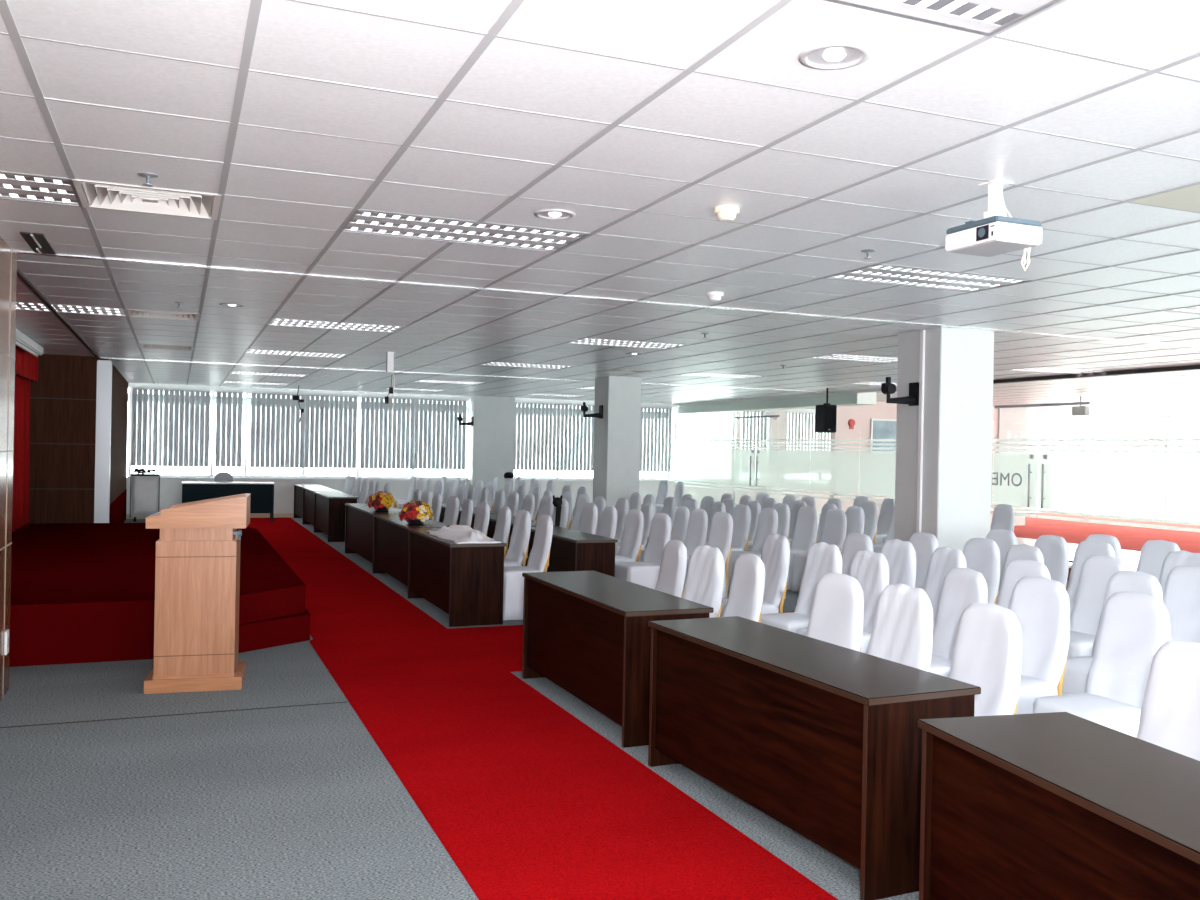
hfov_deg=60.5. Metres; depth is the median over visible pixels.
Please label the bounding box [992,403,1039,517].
door
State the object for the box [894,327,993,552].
column
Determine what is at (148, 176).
sprinkler
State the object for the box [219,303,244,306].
recessed light
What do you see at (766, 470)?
door
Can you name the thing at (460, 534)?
tablecloth
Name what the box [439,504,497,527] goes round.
conference table
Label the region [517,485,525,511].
banquet chair
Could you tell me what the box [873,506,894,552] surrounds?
banquet chair
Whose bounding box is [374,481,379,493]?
banquet chair
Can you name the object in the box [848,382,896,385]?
ceiling light
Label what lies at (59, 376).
wall
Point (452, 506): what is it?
banquet chair
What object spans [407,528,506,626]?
conference table
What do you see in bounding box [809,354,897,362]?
ceiling light
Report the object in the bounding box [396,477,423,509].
banquet chair
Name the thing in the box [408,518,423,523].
bowl
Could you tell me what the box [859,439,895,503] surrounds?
window
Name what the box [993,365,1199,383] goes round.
trim
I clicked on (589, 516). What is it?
banquet chair
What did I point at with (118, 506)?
trim
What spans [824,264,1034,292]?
ceiling light
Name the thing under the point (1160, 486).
window
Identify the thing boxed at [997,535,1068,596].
banquet chair
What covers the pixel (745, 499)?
banquet chair
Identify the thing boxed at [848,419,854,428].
bell
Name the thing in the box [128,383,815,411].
wall
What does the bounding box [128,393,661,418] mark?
wall
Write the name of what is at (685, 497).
banquet chair
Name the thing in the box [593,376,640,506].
column
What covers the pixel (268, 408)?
vertical blind
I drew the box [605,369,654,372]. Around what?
ceiling vent
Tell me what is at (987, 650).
banquet chair
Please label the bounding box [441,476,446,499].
banquet chair
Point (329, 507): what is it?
conference table
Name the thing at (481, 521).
banquet chair
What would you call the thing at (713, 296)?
smoke detector
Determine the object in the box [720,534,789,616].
banquet chair
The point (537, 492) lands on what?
banquet chair
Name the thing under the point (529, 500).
banquet chair
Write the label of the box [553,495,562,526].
microphone stand
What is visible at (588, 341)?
ceiling light
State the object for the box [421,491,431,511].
banquet chair
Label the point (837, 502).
banquet chair
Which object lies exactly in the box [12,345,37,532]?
stage curtain
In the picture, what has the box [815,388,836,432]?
speaker
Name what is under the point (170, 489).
wall
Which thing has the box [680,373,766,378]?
ceiling light
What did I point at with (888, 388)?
bracket
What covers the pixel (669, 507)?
banquet chair
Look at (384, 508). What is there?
bowl
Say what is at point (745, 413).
vertical blind
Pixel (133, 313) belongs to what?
ceiling vent
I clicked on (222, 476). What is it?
office chair
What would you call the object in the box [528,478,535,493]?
banquet chair
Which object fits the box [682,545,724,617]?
banquet chair
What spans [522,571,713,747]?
conference table
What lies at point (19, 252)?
track
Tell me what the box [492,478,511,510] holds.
banquet chair
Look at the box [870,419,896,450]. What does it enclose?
wall picture
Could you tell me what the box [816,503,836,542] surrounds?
banquet chair
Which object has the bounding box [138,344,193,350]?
ceiling vent
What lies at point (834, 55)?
recessed light
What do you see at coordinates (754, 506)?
banquet chair
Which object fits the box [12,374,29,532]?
drape
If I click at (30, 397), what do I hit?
trim
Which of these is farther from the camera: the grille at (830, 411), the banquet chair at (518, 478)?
the banquet chair at (518, 478)
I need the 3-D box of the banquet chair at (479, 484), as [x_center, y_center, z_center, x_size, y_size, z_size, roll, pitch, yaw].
[-2.589,1.077,20.183,0.540,0.981,0.476,1,0,-24]
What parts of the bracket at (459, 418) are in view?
arm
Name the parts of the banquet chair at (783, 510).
seat, backrest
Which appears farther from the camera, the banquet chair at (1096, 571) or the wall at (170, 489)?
the wall at (170, 489)
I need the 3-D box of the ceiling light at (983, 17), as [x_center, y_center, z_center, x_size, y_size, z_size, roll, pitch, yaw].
[0.621,-1.231,2.377,1.280,0.116,0.600,1,0,-22]
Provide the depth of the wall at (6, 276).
6.42 m
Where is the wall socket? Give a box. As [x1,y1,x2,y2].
[4,629,8,654]
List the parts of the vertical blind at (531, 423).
head rail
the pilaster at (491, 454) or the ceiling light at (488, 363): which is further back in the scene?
the pilaster at (491, 454)
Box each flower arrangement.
[367,491,396,510]
[397,499,433,523]
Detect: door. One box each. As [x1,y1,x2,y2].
[734,415,756,492]
[755,415,779,494]
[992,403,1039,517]
[1038,401,1090,521]
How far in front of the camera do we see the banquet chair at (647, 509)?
12.75 m
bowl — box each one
[376,506,388,510]
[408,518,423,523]
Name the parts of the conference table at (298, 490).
panel, panel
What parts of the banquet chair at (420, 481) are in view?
seat, backrest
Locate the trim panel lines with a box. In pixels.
[0,350,15,550]
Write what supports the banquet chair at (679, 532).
on the floor at (294, 802)
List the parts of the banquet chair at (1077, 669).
seat, backrest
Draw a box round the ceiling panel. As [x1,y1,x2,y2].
[1130,184,1199,212]
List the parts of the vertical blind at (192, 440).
head rail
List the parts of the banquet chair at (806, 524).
seat, backrest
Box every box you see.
[1067,560,1072,579]
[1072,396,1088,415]
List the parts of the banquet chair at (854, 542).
backrest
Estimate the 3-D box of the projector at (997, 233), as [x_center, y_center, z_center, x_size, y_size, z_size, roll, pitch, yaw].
[1.733,-0.971,4.496,0.309,0.372,0.315,1,0,-22]
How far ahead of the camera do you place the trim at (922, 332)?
9.68 m
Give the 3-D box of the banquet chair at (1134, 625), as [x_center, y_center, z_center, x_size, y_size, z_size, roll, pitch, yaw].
[2.418,1.188,4.970,0.540,0.981,0.476,1,0,-22]
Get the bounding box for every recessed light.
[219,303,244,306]
[534,209,575,219]
[626,353,642,354]
[799,41,870,69]
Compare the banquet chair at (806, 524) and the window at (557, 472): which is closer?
the banquet chair at (806, 524)
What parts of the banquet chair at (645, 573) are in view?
seat, backrest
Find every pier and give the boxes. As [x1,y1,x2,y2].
[734,412,740,504]
[763,409,785,502]
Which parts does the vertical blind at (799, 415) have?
head rail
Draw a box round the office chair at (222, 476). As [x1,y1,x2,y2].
[214,472,232,481]
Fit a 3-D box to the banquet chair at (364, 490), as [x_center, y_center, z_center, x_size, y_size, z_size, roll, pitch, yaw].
[-4.750,1.035,19.832,0.540,0.981,0.476,1,0,-25]
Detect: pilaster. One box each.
[94,360,111,522]
[469,396,514,490]
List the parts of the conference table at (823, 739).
panel, panel, panel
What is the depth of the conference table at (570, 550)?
10.15 m
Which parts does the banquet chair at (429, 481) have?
backrest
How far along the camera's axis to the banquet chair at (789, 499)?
16.09 m
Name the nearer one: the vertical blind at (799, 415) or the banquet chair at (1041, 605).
the banquet chair at (1041, 605)
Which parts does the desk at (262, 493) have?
modesty panel, panel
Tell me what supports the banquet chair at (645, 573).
on the floor at (294, 802)
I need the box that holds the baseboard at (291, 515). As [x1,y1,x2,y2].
[126,513,293,518]
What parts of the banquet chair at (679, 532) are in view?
seat, backrest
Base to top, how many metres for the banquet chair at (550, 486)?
0.983 m
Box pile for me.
[133,468,162,473]
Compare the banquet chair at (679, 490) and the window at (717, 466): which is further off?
the window at (717, 466)
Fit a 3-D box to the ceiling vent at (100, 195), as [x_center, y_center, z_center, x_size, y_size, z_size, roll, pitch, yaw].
[-2.227,-1.303,5.099,0.640,0.145,0.600,1,0,-22]
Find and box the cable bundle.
[293,385,303,421]
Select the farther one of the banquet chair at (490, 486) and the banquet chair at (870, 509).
the banquet chair at (490, 486)
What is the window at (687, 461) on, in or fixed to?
in the wall at (170, 489)
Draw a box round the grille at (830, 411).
[825,406,835,430]
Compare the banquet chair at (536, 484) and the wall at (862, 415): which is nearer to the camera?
the banquet chair at (536, 484)
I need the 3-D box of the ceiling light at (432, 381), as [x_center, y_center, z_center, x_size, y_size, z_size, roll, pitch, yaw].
[-2.778,-1.313,19.065,1.280,0.116,0.600,1,0,-22]
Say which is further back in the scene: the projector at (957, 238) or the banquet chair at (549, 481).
the banquet chair at (549, 481)
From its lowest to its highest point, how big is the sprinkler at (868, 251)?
0.069 m
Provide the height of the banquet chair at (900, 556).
0.985 m
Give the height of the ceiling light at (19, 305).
0.116 m
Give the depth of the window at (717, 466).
24.02 m
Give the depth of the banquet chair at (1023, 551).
7.71 m
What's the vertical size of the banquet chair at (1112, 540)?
0.981 m
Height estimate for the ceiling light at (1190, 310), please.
0.116 m
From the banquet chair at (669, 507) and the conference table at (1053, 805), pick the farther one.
the banquet chair at (669, 507)
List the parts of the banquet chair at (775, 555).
seat, backrest, frame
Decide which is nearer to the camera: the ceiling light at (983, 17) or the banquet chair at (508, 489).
the ceiling light at (983, 17)
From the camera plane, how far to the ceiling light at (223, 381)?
20.64 m
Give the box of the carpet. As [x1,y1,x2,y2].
[247,517,837,899]
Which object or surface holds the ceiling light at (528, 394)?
attached to the ceiling at (995, 80)
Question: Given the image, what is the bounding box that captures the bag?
[504,472,514,477]
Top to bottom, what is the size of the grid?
0.007 m
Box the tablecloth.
[427,525,500,543]
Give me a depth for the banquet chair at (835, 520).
12.10 m
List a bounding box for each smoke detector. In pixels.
[707,292,722,301]
[714,205,738,221]
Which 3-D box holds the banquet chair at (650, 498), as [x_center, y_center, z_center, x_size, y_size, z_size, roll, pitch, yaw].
[0.510,1.142,15.151,0.540,0.981,0.476,1,0,-19]
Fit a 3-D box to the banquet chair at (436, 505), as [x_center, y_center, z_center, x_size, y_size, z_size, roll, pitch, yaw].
[-2.484,1.085,14.261,0.540,0.981,0.476,1,0,-23]
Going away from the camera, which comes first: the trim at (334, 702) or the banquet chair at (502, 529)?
the trim at (334, 702)
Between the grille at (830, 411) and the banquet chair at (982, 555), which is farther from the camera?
the grille at (830, 411)
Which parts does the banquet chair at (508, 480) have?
backrest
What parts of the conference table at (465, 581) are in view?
panel, panel, panel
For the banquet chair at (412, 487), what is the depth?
21.84 m
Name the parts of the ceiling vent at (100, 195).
plate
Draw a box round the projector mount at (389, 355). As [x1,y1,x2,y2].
[385,352,394,404]
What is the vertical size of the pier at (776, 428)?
2.827 m
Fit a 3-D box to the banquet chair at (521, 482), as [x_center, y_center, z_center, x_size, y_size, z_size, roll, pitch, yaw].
[-1.792,1.091,20.835,0.543,0.983,0.472,1,0,-26]
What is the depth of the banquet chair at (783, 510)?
13.17 m
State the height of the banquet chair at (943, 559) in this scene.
0.985 m
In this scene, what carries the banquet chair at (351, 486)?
on the floor at (294, 802)
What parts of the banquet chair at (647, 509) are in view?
seat, backrest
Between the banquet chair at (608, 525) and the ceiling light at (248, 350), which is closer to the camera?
the banquet chair at (608, 525)
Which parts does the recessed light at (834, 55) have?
bulb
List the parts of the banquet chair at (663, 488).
seat, backrest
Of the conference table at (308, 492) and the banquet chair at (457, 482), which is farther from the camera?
the banquet chair at (457, 482)
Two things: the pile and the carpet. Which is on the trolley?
the pile
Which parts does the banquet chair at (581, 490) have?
backrest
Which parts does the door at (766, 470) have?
pull handle, rail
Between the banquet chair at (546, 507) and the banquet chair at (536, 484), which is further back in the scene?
the banquet chair at (536, 484)
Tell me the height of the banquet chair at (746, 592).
0.981 m
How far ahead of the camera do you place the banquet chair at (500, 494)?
15.91 m
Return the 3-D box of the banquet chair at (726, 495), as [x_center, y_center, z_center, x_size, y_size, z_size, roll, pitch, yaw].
[1.771,1.164,16.056,0.538,0.985,0.472,1,0,-18]
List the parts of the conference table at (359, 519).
panel, panel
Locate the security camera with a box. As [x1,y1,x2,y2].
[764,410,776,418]
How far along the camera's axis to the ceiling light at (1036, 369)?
14.00 m
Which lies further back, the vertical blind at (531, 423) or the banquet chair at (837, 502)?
the vertical blind at (531, 423)
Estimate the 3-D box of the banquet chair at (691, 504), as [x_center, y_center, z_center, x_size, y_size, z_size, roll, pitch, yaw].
[1.027,1.152,13.968,0.543,0.983,0.472,1,0,-24]
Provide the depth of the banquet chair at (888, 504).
15.38 m
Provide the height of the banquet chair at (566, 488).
0.981 m
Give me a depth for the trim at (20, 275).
9.18 m
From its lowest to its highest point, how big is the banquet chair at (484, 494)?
0.981 m
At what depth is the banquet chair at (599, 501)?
14.16 m
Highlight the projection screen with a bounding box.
[15,329,42,356]
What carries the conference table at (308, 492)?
on the floor at (294, 802)
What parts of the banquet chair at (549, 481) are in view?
backrest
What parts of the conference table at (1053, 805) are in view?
panel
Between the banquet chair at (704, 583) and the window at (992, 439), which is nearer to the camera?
the banquet chair at (704, 583)
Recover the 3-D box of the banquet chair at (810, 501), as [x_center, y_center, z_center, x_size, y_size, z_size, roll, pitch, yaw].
[2.936,1.188,15.492,0.543,0.983,0.472,1,0,-25]
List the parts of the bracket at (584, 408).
arm, wall plate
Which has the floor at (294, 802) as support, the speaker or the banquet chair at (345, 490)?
the banquet chair at (345, 490)
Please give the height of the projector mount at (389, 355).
0.681 m
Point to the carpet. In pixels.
(527, 800)
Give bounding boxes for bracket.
[457,414,473,425]
[580,402,602,418]
[881,377,918,405]
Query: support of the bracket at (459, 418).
attached to the pilaster at (491, 454)
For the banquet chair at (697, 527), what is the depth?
11.60 m
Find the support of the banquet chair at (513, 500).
on the floor at (294, 802)
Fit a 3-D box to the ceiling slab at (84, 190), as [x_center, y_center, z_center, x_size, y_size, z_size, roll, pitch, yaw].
[6.079,-1.362,15.001,27.800,0.120,29.150,1,0,-22]
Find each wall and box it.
[0,236,16,700]
[16,354,97,523]
[98,358,127,503]
[126,418,1053,513]
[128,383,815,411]
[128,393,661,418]
[676,392,876,413]
[830,402,997,525]
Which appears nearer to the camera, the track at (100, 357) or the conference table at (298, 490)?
the track at (100, 357)
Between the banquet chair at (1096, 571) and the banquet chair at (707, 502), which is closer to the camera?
the banquet chair at (1096, 571)
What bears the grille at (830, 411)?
attached to the speaker
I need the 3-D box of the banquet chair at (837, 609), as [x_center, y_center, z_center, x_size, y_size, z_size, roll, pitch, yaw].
[1.097,1.162,5.500,0.540,0.981,0.476,1,0,-28]
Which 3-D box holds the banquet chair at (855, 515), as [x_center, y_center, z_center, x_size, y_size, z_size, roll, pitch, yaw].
[2.989,1.190,12.852,0.538,0.985,0.472,1,0,-22]
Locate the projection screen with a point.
(22, 341)
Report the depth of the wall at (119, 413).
18.16 m
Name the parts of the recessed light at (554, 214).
bulb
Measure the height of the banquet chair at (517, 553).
0.985 m
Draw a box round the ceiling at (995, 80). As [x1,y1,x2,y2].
[0,0,1199,418]
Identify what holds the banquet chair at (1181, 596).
on the floor at (294, 802)
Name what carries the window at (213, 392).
in the wall at (170, 489)
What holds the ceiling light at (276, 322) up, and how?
attached to the ceiling at (995, 80)
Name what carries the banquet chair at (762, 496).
on the floor at (294, 802)
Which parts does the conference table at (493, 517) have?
panel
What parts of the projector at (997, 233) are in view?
plate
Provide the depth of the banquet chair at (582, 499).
14.94 m
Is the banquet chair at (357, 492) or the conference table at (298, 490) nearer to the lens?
the banquet chair at (357, 492)
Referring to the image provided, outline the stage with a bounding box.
[9,523,310,666]
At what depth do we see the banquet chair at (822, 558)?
7.48 m
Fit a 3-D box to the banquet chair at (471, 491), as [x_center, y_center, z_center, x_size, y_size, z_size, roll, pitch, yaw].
[-2.404,1.083,17.414,0.540,0.981,0.476,1,0,-18]
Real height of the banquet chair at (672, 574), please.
0.981 m
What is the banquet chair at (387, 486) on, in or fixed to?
on the floor at (294, 802)
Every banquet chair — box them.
[343,475,349,492]
[347,476,355,494]
[353,477,361,502]
[358,478,368,502]
[366,480,375,502]
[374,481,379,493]
[384,483,389,493]
[391,476,415,506]
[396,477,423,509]
[407,479,431,508]
[413,489,421,500]
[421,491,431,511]
[429,493,441,521]
[431,480,441,504]
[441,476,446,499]
[442,481,452,503]
[443,496,458,524]
[452,477,460,496]
[457,483,464,503]
[459,499,472,526]
[463,478,469,501]
[467,485,474,501]
[473,480,482,506]
[473,502,489,535]
[480,487,488,502]
[486,482,494,510]
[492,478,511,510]
[493,477,499,501]
[493,489,504,511]
[493,506,510,558]
[503,515,552,619]
[504,484,511,505]
[504,510,530,566]
[507,491,518,515]
[514,476,521,491]
[517,480,526,494]
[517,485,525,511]
[522,493,534,519]
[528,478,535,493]
[532,481,540,493]
[533,487,540,520]
[536,496,553,520]
[539,480,554,504]
[543,489,551,496]
[546,483,553,498]
[552,499,568,527]
[562,485,571,497]
[562,491,573,528]
[570,487,585,527]
[570,494,589,530]
[578,503,597,534]
[593,496,605,534]
[598,506,617,538]
[615,498,628,542]
[615,502,653,559]
[615,509,643,562]
[615,513,671,589]
[629,492,640,510]
[639,506,689,561]
[641,480,668,514]
[643,494,654,509]
[655,540,686,597]
[656,481,683,513]
[662,496,675,533]
[680,494,693,505]
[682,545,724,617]
[683,499,698,513]
[684,509,707,558]
[684,512,732,598]
[700,496,714,528]
[706,501,725,544]
[720,493,732,501]
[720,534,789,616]
[722,498,736,515]
[722,553,764,621]
[725,508,777,590]
[731,504,750,550]
[739,495,751,504]
[744,503,789,550]
[747,501,760,542]
[755,492,768,507]
[760,542,842,632]
[761,498,776,510]
[782,494,795,513]
[787,506,817,589]
[788,500,806,545]
[791,509,846,592]
[796,550,888,652]
[797,533,872,601]
[801,496,815,507]
[806,573,863,651]
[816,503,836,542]
[827,498,841,509]
[845,506,864,538]
[853,496,869,506]
[861,501,877,542]
[866,584,932,671]
[872,498,894,542]
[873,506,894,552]
[880,539,915,587]
[908,532,938,589]
[924,547,966,628]
[930,568,987,677]
[949,603,1021,715]
[963,538,999,603]
[986,529,1017,593]
[990,504,1014,531]
[996,544,1043,604]
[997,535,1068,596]
[997,559,1050,608]
[1009,577,1069,713]
[1033,592,1170,736]
[1062,571,1162,694]
[1067,540,1115,615]
[1067,556,1128,657]
[1085,534,1120,558]
[1136,540,1179,580]
[1136,641,1199,760]
[1159,550,1199,593]
[1163,566,1199,642]
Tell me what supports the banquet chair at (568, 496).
on the floor at (294, 802)
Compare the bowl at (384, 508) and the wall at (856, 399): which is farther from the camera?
the wall at (856, 399)
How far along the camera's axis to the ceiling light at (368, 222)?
5.70 m
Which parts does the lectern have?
plinth moulding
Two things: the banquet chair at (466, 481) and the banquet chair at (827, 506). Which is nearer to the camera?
the banquet chair at (827, 506)
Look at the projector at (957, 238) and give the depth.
4.50 m
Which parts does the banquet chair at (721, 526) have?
seat, backrest, frame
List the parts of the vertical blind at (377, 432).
head rail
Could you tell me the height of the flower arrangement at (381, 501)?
0.284 m
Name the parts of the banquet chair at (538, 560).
seat, backrest, frame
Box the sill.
[127,477,697,481]
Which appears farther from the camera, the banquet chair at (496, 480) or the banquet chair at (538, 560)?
the banquet chair at (496, 480)
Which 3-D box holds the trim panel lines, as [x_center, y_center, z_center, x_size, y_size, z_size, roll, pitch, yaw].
[-1.799,0.049,1.780,0.006,1.208,10.660,1,0,-22]
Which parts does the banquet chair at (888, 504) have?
seat, backrest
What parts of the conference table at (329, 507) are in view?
panel, panel, panel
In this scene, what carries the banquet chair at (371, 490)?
on the floor at (294, 802)
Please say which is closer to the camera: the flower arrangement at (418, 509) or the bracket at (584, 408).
the flower arrangement at (418, 509)
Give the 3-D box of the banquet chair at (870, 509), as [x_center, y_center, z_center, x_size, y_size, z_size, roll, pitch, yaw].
[3.525,1.201,14.225,0.543,0.983,0.472,1,0,-23]
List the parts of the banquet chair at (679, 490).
seat, backrest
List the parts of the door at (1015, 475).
rail, pull handle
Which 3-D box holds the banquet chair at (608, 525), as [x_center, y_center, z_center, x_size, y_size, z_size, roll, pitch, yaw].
[-0.100,1.133,11.826,0.540,0.981,0.476,1,0,-22]
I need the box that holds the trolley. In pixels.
[129,474,159,521]
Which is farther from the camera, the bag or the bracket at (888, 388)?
the bag
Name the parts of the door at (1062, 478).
pull handle, rail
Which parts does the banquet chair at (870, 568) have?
seat, backrest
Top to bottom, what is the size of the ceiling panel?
0.010 m
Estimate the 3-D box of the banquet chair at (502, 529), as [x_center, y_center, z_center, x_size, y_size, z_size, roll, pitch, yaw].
[-1.278,1.111,11.375,0.540,0.981,0.476,1,0,-23]
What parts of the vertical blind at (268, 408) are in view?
head rail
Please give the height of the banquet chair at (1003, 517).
0.983 m
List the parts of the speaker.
hanger rod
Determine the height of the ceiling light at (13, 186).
0.116 m
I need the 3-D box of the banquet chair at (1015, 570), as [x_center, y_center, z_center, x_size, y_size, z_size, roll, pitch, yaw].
[2.515,1.189,6.471,0.540,0.981,0.476,1,0,-25]
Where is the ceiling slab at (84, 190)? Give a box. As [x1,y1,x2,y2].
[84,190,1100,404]
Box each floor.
[0,512,1140,899]
[990,513,1199,552]
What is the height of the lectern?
1.277 m
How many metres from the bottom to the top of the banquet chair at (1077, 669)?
0.981 m
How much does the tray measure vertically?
0.030 m
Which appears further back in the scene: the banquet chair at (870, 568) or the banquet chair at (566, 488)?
the banquet chair at (566, 488)
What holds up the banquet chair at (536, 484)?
on the floor at (294, 802)
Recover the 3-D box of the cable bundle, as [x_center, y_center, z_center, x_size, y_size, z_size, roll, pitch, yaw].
[-6.190,-0.970,21.125,0.220,0.783,0.060,1,0,-22]
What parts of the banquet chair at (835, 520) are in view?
seat, backrest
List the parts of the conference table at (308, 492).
panel, panel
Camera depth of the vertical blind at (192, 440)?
21.68 m
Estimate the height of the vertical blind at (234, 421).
1.655 m
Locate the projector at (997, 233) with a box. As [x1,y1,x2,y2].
[945,179,1041,270]
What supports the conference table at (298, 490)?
on the floor at (294, 802)
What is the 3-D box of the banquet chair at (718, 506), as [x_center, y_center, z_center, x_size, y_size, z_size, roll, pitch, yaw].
[1.320,1.157,13.295,0.538,0.985,0.472,1,0,-18]
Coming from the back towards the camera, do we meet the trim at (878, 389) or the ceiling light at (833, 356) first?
the trim at (878, 389)
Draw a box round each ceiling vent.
[19,232,55,253]
[72,179,220,219]
[124,309,199,320]
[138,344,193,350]
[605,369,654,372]
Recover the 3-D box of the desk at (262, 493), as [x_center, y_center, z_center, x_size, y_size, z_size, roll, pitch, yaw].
[-7.690,1.067,21.284,1.780,0.800,0.600,1,0,-22]
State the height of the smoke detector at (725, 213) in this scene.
0.060 m
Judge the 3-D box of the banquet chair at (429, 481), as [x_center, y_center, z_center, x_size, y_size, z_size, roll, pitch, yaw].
[-3.613,1.055,20.403,0.538,0.985,0.472,1,0,-17]
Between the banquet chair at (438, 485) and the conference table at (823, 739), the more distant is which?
the banquet chair at (438, 485)
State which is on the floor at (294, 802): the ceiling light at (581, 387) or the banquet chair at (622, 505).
the banquet chair at (622, 505)
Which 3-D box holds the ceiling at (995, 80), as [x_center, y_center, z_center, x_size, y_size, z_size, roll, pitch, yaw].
[5.777,-1.088,15.081,26.880,0.002,28.577,1,0,-22]
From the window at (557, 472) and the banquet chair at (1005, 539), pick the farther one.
the window at (557, 472)
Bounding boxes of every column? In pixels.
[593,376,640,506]
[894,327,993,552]
[996,407,1026,525]
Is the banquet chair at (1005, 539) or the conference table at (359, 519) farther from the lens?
the conference table at (359, 519)
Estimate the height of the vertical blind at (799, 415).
1.655 m
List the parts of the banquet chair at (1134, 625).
seat, backrest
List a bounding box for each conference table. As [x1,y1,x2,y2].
[294,484,325,520]
[302,487,340,525]
[314,492,358,541]
[345,503,400,571]
[373,514,449,585]
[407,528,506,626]
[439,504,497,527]
[472,514,555,553]
[522,526,617,576]
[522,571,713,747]
[648,616,980,899]
[918,712,1199,899]
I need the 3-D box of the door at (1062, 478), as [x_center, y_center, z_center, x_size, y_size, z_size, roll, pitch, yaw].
[6.607,0.367,14.687,0.137,2.777,0.888,1,0,-22]
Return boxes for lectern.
[144,493,250,693]
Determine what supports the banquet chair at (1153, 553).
on the floor at (294, 802)
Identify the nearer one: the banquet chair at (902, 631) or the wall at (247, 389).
the banquet chair at (902, 631)
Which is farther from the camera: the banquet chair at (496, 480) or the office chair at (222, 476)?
the banquet chair at (496, 480)
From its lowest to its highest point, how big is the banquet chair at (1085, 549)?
0.983 m
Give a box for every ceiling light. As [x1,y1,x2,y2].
[0,172,82,206]
[16,302,126,315]
[222,381,289,384]
[229,372,307,376]
[245,349,347,357]
[267,318,404,332]
[339,209,591,252]
[385,388,446,391]
[413,380,484,384]
[480,362,575,368]
[528,394,583,396]
[567,338,687,348]
[574,387,594,389]
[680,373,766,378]
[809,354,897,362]
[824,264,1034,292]
[825,0,1061,35]
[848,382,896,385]
[1012,367,1108,373]
[1165,306,1199,314]
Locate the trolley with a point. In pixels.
(145, 488)
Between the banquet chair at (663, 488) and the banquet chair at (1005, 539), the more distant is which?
the banquet chair at (663, 488)
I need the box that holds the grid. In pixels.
[0,0,1199,417]
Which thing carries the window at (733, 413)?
in the wall at (170, 489)
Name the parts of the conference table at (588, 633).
panel, panel, panel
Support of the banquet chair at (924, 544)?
on the floor at (294, 802)
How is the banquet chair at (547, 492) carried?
on the floor at (294, 802)
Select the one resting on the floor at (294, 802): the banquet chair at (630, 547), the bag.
the banquet chair at (630, 547)
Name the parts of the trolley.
corner rail, corner rail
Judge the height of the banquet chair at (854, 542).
0.981 m
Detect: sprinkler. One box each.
[138,172,158,186]
[861,249,875,258]
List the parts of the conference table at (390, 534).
panel, panel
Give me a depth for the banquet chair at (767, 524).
12.09 m
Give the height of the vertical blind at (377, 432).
1.655 m
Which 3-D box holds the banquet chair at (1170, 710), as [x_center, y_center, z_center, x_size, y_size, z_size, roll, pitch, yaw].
[1.899,1.179,3.624,0.543,0.983,0.472,1,0,-15]
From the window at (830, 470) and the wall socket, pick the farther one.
the window at (830, 470)
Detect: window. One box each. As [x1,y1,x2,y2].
[128,387,469,478]
[513,403,669,480]
[673,408,734,480]
[673,439,701,487]
[701,439,734,490]
[778,439,810,496]
[810,439,859,500]
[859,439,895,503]
[991,439,993,513]
[1052,415,1199,521]
[1088,438,1199,531]
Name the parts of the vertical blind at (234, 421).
head rail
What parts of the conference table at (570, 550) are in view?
panel, panel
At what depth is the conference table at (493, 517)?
12.81 m
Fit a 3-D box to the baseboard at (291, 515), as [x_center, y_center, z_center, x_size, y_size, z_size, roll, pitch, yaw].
[-6.473,1.449,22.804,7.320,0.090,0.020,1,0,-22]
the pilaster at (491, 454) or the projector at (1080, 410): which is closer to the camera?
the projector at (1080, 410)
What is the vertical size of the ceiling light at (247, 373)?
0.116 m
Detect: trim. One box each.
[0,702,345,727]
[3,249,11,694]
[17,268,98,356]
[29,397,95,489]
[109,489,126,522]
[672,387,896,405]
[916,330,924,532]
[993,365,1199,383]
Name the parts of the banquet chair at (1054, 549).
backrest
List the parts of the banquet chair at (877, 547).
seat, backrest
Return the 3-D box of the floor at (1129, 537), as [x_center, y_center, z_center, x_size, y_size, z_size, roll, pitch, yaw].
[13.947,1.891,18.858,8.200,0.007,22.250,1,0,-22]
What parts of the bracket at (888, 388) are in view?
arm, wall plate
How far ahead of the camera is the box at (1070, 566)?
13.85 m
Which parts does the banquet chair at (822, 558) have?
seat, backrest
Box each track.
[13,251,1199,346]
[100,357,828,391]
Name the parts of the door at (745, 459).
rail, pull handle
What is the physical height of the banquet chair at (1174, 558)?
0.985 m
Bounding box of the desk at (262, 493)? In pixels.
[182,481,274,521]
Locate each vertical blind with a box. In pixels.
[131,386,209,466]
[215,389,242,466]
[250,391,357,467]
[360,395,466,469]
[514,401,672,471]
[742,410,767,449]
[785,411,830,453]
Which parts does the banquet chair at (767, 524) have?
seat, backrest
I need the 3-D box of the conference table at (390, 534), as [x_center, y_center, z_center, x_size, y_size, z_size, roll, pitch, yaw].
[-2.248,1.210,12.233,0.532,0.750,2.202,1,0,-22]
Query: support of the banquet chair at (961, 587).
on the floor at (294, 802)
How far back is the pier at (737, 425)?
26.89 m
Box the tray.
[131,474,159,475]
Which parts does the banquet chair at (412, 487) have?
backrest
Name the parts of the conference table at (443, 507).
panel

